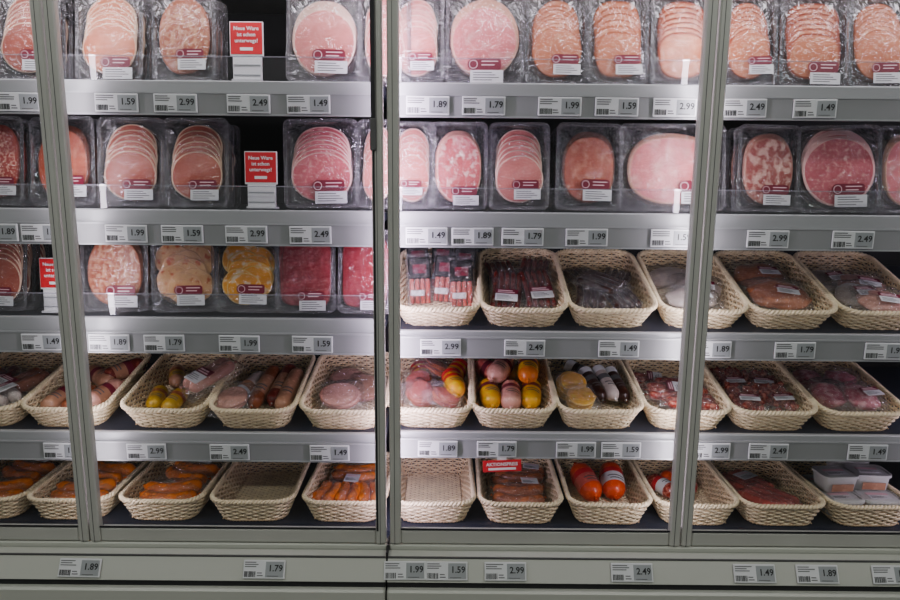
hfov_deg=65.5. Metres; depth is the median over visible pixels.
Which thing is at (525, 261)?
pack
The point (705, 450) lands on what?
price label
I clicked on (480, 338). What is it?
shelf
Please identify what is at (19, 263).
pack
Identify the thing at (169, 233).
price label
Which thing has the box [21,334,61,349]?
price label
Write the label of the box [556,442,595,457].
price label
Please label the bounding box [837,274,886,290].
pack
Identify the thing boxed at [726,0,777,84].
pack
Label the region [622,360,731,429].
wicker basket
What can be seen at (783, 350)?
price label
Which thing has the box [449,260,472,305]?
pack
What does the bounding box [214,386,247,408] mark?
pack
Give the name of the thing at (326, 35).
pack
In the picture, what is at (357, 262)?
pack
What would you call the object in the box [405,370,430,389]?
sausage
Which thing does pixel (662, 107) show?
price label
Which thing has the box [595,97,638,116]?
price label
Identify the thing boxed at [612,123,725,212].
pack
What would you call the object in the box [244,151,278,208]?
sign
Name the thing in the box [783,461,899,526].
wicker basket
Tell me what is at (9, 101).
price label
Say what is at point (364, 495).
pack
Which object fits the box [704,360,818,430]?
wicker basket
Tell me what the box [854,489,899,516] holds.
tub
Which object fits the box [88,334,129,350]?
price label
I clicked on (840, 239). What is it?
price label
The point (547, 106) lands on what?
price label
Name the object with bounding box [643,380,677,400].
pack
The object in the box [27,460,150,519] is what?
wicker basket
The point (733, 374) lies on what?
pack
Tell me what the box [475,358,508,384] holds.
sausage
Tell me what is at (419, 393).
sausage
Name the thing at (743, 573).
price label
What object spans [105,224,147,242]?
price label
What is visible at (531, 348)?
price label
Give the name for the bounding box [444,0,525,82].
pack
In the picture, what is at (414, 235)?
price label
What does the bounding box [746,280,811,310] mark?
pack
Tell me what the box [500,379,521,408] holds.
sausage
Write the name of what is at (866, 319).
wicker basket
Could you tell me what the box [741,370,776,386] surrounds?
pack
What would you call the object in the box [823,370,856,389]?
pack
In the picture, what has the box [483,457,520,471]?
sign
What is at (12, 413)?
wicker basket
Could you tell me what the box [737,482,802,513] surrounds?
pack
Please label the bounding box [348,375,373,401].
pack
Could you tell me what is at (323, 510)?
wicker basket
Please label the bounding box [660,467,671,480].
sausage
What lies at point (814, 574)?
price label
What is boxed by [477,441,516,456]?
price label
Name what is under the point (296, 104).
price label
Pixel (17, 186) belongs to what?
pack
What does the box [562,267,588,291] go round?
pack
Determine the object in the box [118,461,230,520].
wicker basket
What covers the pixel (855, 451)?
price label
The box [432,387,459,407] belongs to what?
sausage
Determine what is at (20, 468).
pack
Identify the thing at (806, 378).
pack
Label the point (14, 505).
wicker basket
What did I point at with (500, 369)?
sausage
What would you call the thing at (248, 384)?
sausage
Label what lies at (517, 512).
wicker basket
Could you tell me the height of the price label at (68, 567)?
0.033 m
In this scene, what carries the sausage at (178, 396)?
in the wicker basket at (181, 417)
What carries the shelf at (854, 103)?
attached to the display cabinet
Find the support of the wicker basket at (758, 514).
on the display cabinet
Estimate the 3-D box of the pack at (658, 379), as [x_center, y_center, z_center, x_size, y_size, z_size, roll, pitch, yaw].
[0.549,0.205,1.669,0.157,0.044,0.077,0,10,-4]
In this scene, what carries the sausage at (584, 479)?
in the wicker basket at (629, 508)
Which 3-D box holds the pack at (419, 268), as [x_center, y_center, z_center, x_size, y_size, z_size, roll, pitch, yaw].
[-0.069,-0.048,1.596,0.064,0.117,0.048,0,10,-5]
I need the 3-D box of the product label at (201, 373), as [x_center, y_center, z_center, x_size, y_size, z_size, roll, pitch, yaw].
[-0.580,0.173,1.618,0.061,0.021,0.047,11,14,44]
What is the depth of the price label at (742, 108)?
1.39 m
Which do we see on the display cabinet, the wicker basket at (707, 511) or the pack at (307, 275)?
the wicker basket at (707, 511)
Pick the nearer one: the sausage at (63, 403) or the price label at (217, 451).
the price label at (217, 451)
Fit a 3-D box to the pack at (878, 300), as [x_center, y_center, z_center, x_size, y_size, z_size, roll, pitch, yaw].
[0.951,0.005,1.550,0.134,0.073,0.103,2,10,8]
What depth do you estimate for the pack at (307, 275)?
1.52 m
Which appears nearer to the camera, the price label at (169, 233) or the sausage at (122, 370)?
the price label at (169, 233)
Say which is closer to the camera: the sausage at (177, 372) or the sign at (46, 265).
the sign at (46, 265)
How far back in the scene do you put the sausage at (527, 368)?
1.64 m
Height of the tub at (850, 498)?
0.082 m
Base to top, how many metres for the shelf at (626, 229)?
0.122 m
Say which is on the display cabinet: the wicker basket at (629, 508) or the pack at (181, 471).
the wicker basket at (629, 508)
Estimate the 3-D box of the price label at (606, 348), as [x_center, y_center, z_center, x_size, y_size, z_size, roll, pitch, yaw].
[0.357,0.104,1.480,0.086,0.036,0.004,1,10,0]
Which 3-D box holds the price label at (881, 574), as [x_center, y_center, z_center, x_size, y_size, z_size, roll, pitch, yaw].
[0.911,0.565,1.440,0.086,0.033,0.018,0,10,0]
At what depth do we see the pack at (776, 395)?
1.60 m
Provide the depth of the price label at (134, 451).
1.52 m
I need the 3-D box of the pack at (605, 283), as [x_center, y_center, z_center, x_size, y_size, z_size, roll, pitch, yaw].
[0.351,-0.039,1.620,0.137,0.059,0.084,8,13,37]
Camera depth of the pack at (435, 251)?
1.66 m
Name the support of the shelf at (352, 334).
attached to the display cabinet
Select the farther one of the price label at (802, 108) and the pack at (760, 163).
the pack at (760, 163)
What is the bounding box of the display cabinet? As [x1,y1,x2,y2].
[0,0,899,599]
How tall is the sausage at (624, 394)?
0.064 m
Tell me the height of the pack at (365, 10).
0.199 m
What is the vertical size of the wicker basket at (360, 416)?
0.117 m
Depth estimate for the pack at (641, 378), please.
1.71 m
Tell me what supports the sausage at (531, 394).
in the wicker basket at (499, 417)
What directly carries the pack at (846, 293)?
in the wicker basket at (866, 319)
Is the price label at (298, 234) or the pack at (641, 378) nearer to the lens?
the price label at (298, 234)
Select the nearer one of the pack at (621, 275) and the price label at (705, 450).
the price label at (705, 450)
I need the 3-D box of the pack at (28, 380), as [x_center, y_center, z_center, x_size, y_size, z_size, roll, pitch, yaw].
[-1.012,0.199,1.650,0.082,0.063,0.165,7,12,31]
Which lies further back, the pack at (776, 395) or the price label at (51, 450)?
the pack at (776, 395)
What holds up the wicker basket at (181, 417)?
on the shelf at (24, 439)
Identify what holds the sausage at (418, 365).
in the wicker basket at (438, 416)
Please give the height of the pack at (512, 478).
0.048 m
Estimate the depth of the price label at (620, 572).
1.44 m
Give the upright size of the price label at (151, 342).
0.036 m
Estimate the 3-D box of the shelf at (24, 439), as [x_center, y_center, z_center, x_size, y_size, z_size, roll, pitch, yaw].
[-0.769,0.258,1.689,1.258,0.126,0.348,1,10,0]
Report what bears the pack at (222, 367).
in the wicker basket at (181, 417)
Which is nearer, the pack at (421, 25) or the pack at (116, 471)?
the pack at (421, 25)
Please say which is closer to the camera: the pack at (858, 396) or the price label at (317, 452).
the price label at (317, 452)
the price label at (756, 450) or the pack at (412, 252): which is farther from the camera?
the pack at (412, 252)
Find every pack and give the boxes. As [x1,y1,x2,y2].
[0,0,76,78]
[0,116,45,207]
[0,244,48,310]
[0,365,20,376]
[0,368,51,393]
[0,381,21,406]
[0,477,37,502]
[2,460,55,483]
[29,119,114,208]
[50,478,119,505]
[76,0,158,79]
[80,244,156,311]
[97,117,171,208]
[97,461,135,483]
[139,479,205,506]
[150,245,219,312]
[151,0,227,80]
[163,118,240,209]
[165,461,220,484]
[180,357,236,392]
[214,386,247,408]
[215,246,281,312]
[274,246,341,312]
[283,118,363,210]
[286,0,361,81]
[312,480,340,500]
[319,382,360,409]
[328,368,363,383]
[331,463,374,483]
[334,474,360,500]
[337,230,387,313]
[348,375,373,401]
[356,119,387,210]
[357,481,374,500]
[358,0,410,89]
[400,0,444,82]
[400,121,435,209]
[406,247,428,287]
[408,257,430,303]
[428,122,488,211]
[431,248,453,286]
[433,255,457,301]
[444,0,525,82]
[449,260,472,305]
[454,248,476,291]
[484,259,516,288]
[486,122,549,211]
[490,269,521,307]
[490,477,545,507]
[491,463,544,485]
[519,268,556,307]
[520,256,548,290]
[521,0,588,83]
[548,122,623,212]
[556,371,586,400]
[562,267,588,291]
[566,387,595,409]
[573,270,627,294]
[575,283,605,308]
[585,0,648,83]
[603,286,641,308]
[604,267,630,284]
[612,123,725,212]
[633,370,665,389]
[640,0,704,84]
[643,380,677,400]
[649,267,685,286]
[651,377,709,393]
[661,391,722,410]
[666,287,716,308]
[673,277,721,296]
[709,366,747,392]
[714,469,774,490]
[721,124,800,213]
[724,382,764,410]
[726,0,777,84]
[733,263,784,287]
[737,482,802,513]
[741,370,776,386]
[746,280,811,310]
[758,381,798,411]
[762,0,850,85]
[782,125,881,214]
[793,369,823,391]
[811,270,843,290]
[811,382,847,407]
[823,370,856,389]
[833,0,899,86]
[835,283,874,305]
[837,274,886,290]
[843,384,884,410]
[856,290,899,311]
[861,126,899,214]
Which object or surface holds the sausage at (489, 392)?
in the wicker basket at (499, 417)
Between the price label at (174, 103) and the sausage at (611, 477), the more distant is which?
the sausage at (611, 477)
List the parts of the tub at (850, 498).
salad tub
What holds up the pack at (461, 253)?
in the wicker basket at (426, 314)
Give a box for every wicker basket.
[0,352,62,425]
[0,460,69,518]
[21,353,150,426]
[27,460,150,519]
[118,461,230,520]
[120,353,238,427]
[208,354,315,428]
[209,462,310,520]
[299,352,388,429]
[302,452,389,522]
[386,358,475,427]
[400,247,482,325]
[401,458,476,522]
[467,358,556,428]
[475,458,563,523]
[476,248,568,326]
[542,359,643,428]
[553,249,657,327]
[554,459,652,524]
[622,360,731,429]
[631,460,739,525]
[636,249,748,328]
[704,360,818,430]
[707,460,825,525]
[713,250,837,328]
[777,361,899,430]
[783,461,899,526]
[793,251,899,329]
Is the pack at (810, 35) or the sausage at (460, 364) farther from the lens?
the sausage at (460, 364)
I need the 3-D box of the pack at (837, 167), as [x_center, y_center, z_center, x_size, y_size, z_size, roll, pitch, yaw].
[0.827,-0.281,1.526,0.183,0.194,0.127,1,10,2]
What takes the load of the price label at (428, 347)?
attached to the shelf at (480, 338)
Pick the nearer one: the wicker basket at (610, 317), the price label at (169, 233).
the price label at (169, 233)
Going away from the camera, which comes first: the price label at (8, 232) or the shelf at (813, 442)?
the price label at (8, 232)
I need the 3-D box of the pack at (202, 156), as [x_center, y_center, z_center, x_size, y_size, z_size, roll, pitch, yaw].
[-0.538,-0.294,1.526,0.144,0.197,0.127,1,10,0]
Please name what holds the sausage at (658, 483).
in the wicker basket at (707, 511)
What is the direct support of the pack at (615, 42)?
on the shelf at (854, 103)
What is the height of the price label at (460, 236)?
0.036 m
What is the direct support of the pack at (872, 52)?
on the shelf at (854, 103)
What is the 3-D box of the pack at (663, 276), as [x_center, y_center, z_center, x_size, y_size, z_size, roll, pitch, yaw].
[0.531,-0.052,1.682,0.144,0.074,0.101,-1,10,-9]
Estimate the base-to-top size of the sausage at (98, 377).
0.050 m
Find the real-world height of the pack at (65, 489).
0.050 m
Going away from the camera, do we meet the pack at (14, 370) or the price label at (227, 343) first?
the price label at (227, 343)
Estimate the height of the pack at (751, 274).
0.090 m
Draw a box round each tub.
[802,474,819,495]
[812,465,864,516]
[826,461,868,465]
[844,463,891,490]
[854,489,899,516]
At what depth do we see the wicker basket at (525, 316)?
1.58 m
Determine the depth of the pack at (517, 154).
1.49 m
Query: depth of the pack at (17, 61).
1.44 m
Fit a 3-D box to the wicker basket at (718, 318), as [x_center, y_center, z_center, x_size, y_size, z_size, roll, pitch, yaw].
[0.549,-0.028,1.611,0.200,0.152,0.282,1,10,1]
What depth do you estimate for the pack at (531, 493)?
1.67 m
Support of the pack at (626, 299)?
in the wicker basket at (610, 317)
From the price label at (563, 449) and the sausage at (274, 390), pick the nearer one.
the price label at (563, 449)
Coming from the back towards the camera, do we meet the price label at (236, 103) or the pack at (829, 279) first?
the pack at (829, 279)
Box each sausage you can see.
[40,385,65,412]
[59,385,96,414]
[89,365,114,385]
[91,379,124,405]
[103,358,149,379]
[146,385,168,407]
[161,387,187,407]
[168,364,185,388]
[238,371,264,395]
[247,365,280,408]
[266,363,295,406]
[274,368,303,408]
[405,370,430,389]
[406,380,433,406]
[410,360,432,384]
[424,358,447,375]
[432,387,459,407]
[441,368,465,397]
[442,358,467,380]
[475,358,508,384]
[478,378,500,408]
[487,358,514,383]
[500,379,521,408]
[508,361,540,382]
[518,359,538,383]
[521,380,541,408]
[561,359,583,372]
[570,462,601,501]
[578,366,606,403]
[591,365,618,401]
[599,461,625,500]
[605,366,629,403]
[646,473,670,498]
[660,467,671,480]
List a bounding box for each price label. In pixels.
[0,92,38,110]
[0,224,18,240]
[20,224,51,241]
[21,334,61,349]
[43,443,71,458]
[58,558,101,576]
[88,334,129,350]
[94,93,138,111]
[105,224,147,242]
[126,444,166,458]
[143,335,184,350]
[153,94,197,112]
[161,225,203,242]
[209,444,249,459]
[219,335,259,351]
[225,226,267,242]
[227,94,270,112]
[243,560,285,578]
[287,95,330,113]
[289,226,331,243]
[292,336,332,352]
[310,445,349,460]
[384,561,425,579]
[406,96,448,114]
[406,227,447,244]
[418,440,457,456]
[420,339,460,355]
[426,561,467,579]
[452,228,493,244]
[462,96,505,114]
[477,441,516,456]
[484,562,526,580]
[501,228,543,245]
[504,339,544,356]
[538,97,581,115]
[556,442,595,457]
[565,229,607,245]
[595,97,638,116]
[598,340,639,356]
[601,442,640,457]
[611,563,653,581]
[650,229,688,246]
[653,98,696,116]
[698,443,730,458]
[705,341,731,357]
[724,99,766,117]
[733,564,776,582]
[746,230,789,247]
[748,443,788,459]
[774,342,815,358]
[792,99,837,117]
[795,565,839,583]
[831,231,874,248]
[847,444,887,460]
[863,343,899,359]
[871,565,899,583]
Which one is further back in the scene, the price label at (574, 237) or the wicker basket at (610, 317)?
the wicker basket at (610, 317)
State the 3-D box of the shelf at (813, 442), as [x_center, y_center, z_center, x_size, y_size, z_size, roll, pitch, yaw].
[0.620,0.261,1.687,1.468,0.119,0.348,1,10,0]
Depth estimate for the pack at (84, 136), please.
1.49 m
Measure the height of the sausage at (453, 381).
0.059 m
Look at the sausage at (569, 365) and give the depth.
1.73 m
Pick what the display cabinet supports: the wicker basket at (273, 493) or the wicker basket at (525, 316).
the wicker basket at (273, 493)
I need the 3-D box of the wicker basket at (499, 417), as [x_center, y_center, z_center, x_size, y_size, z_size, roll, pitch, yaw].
[0.141,0.209,1.660,0.200,0.117,0.294,1,10,0]
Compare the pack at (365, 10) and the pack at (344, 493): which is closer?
the pack at (365, 10)
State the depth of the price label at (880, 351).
1.48 m
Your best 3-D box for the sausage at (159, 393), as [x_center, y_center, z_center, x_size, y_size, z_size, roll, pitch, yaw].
[-0.678,0.227,1.621,0.039,0.047,0.104,-1,10,-6]
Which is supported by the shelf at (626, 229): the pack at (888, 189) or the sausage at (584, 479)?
the pack at (888, 189)
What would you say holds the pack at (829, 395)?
in the wicker basket at (846, 417)
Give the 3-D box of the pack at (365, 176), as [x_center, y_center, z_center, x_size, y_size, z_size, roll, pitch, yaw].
[-0.153,-0.292,1.528,0.092,0.196,0.123,1,10,3]
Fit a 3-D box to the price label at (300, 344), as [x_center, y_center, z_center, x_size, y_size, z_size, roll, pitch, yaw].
[-0.291,0.094,1.480,0.086,0.036,0.004,1,10,0]
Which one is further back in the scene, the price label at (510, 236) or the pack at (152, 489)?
the pack at (152, 489)
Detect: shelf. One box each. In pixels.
[0,79,386,116]
[0,203,387,246]
[0,290,388,354]
[0,362,388,462]
[400,82,899,121]
[400,206,899,251]
[400,262,899,361]
[401,363,899,461]
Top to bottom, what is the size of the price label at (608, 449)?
0.036 m
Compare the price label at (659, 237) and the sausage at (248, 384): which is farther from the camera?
the sausage at (248, 384)
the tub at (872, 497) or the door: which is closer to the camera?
the door
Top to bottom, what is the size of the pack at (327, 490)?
0.041 m
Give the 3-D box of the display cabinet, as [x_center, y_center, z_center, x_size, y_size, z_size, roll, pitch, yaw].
[-0.021,0.175,1.694,2.840,2.250,0.670,1,10,0]
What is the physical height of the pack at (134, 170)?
0.195 m
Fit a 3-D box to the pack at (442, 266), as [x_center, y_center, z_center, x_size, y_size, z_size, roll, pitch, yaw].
[-0.011,-0.051,1.604,0.066,0.118,0.048,2,10,6]
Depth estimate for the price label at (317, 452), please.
1.52 m
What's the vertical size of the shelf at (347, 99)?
0.117 m
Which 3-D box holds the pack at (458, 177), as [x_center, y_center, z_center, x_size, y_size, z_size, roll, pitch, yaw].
[0.019,-0.288,1.526,0.130,0.191,0.127,1,10,1]
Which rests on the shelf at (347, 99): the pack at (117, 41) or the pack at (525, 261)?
the pack at (117, 41)
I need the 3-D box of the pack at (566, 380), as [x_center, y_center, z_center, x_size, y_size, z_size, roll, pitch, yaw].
[0.286,0.206,1.657,0.092,0.075,0.098,0,10,-1]
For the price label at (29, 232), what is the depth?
1.44 m
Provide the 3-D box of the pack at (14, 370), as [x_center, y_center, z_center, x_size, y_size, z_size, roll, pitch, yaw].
[-1.070,0.195,1.683,0.082,0.062,0.165,-3,11,-19]
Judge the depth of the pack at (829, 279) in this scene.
1.66 m
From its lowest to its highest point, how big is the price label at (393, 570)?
0.034 m
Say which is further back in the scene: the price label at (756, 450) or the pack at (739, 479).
the pack at (739, 479)
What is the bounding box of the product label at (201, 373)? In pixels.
[184,366,214,383]
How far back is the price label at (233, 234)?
1.44 m
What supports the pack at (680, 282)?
in the wicker basket at (718, 318)
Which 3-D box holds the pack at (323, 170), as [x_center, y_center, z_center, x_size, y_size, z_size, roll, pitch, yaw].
[-0.272,-0.292,1.526,0.165,0.198,0.128,0,10,0]
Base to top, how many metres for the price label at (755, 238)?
0.036 m
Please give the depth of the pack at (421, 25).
1.44 m
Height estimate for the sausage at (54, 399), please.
0.054 m
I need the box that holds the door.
[0,0,899,547]
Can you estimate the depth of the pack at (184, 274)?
1.53 m
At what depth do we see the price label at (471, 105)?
1.39 m
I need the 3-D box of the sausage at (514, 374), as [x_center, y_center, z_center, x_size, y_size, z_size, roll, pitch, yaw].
[0.182,0.175,1.732,0.120,0.054,0.050,-8,13,-40]
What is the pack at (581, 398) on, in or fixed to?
in the wicker basket at (594, 418)
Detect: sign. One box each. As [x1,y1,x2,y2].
[39,258,57,312]
[229,21,263,80]
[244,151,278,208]
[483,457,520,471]
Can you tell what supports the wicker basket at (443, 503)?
on the display cabinet
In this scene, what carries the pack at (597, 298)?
in the wicker basket at (610, 317)
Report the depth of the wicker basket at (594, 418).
1.56 m
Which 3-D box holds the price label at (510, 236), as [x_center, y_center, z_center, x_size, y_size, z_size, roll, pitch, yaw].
[0.149,-0.130,1.438,0.086,0.036,0.004,1,10,0]
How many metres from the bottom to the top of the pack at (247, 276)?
0.195 m
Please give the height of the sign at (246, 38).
0.120 m
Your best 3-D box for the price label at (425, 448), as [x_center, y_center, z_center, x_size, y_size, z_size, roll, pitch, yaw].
[-0.027,0.323,1.521,0.086,0.036,0.004,1,10,0]
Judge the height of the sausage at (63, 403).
0.054 m
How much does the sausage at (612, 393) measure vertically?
0.064 m
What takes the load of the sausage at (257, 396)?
in the wicker basket at (264, 417)
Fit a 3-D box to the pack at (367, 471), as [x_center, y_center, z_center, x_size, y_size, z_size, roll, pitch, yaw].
[-0.239,0.433,1.774,0.144,0.045,0.121,0,10,-4]
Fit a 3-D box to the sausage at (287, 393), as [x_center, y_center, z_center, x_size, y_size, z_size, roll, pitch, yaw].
[-0.377,0.210,1.649,0.040,0.068,0.175,1,10,4]
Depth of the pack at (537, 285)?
1.57 m
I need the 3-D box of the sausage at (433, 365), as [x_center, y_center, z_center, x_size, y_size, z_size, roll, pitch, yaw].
[-0.038,0.164,1.699,0.103,0.066,0.084,-6,12,-32]
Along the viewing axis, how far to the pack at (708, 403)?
1.58 m
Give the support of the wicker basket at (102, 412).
on the shelf at (24, 439)
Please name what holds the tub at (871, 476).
on the tub
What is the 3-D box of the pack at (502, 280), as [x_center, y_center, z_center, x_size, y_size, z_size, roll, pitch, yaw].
[0.130,-0.019,1.597,0.088,0.097,0.130,2,10,8]
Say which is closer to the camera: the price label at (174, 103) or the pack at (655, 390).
the price label at (174, 103)
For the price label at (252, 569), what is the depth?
1.44 m
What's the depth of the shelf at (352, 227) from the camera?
1.44 m
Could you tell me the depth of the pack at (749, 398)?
1.60 m
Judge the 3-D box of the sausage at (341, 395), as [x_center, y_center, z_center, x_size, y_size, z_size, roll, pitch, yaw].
[-0.251,0.222,1.613,0.117,0.066,0.129,-2,10,-11]
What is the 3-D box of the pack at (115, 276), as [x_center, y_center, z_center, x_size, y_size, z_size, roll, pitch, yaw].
[-0.728,-0.070,1.567,0.157,0.194,0.127,1,10,3]
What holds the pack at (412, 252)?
in the wicker basket at (426, 314)
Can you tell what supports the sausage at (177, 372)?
in the wicker basket at (181, 417)
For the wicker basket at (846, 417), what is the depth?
1.58 m
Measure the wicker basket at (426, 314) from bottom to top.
0.151 m
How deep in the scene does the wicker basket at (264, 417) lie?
1.59 m
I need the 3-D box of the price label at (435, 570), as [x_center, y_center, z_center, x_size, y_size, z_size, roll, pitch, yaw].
[-0.007,0.557,1.440,0.086,0.033,0.018,0,10,0]
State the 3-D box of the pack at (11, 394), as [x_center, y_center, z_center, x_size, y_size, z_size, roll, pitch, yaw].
[-1.033,0.214,1.602,0.167,0.058,0.082,7,12,30]
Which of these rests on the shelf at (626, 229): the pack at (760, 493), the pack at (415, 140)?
the pack at (415, 140)
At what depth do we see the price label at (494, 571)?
1.44 m
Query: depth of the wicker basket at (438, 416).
1.56 m
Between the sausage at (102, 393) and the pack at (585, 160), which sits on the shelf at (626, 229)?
the pack at (585, 160)
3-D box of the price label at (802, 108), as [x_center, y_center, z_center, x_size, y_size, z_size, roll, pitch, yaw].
[0.726,-0.380,1.392,0.086,0.036,0.004,0,10,0]
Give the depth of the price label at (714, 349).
1.48 m
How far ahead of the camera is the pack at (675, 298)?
1.54 m
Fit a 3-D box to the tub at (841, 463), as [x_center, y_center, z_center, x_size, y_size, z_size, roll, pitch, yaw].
[1.001,0.414,1.769,0.088,0.040,0.070,1,10,4]
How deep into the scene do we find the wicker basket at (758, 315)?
1.58 m
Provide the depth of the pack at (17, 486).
1.67 m
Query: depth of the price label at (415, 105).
1.39 m
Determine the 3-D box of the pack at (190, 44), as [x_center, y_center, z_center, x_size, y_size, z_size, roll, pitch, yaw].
[-0.547,-0.546,1.481,0.138,0.197,0.126,1,10,2]
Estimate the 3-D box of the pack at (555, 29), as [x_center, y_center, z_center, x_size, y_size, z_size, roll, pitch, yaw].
[0.217,-0.539,1.481,0.134,0.198,0.127,0,10,0]
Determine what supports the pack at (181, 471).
in the wicker basket at (140, 509)
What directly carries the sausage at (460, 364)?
in the wicker basket at (438, 416)
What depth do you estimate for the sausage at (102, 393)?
1.62 m
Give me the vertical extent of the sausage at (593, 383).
0.064 m
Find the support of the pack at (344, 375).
in the wicker basket at (360, 416)
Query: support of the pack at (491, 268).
in the wicker basket at (525, 316)
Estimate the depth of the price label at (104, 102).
1.39 m

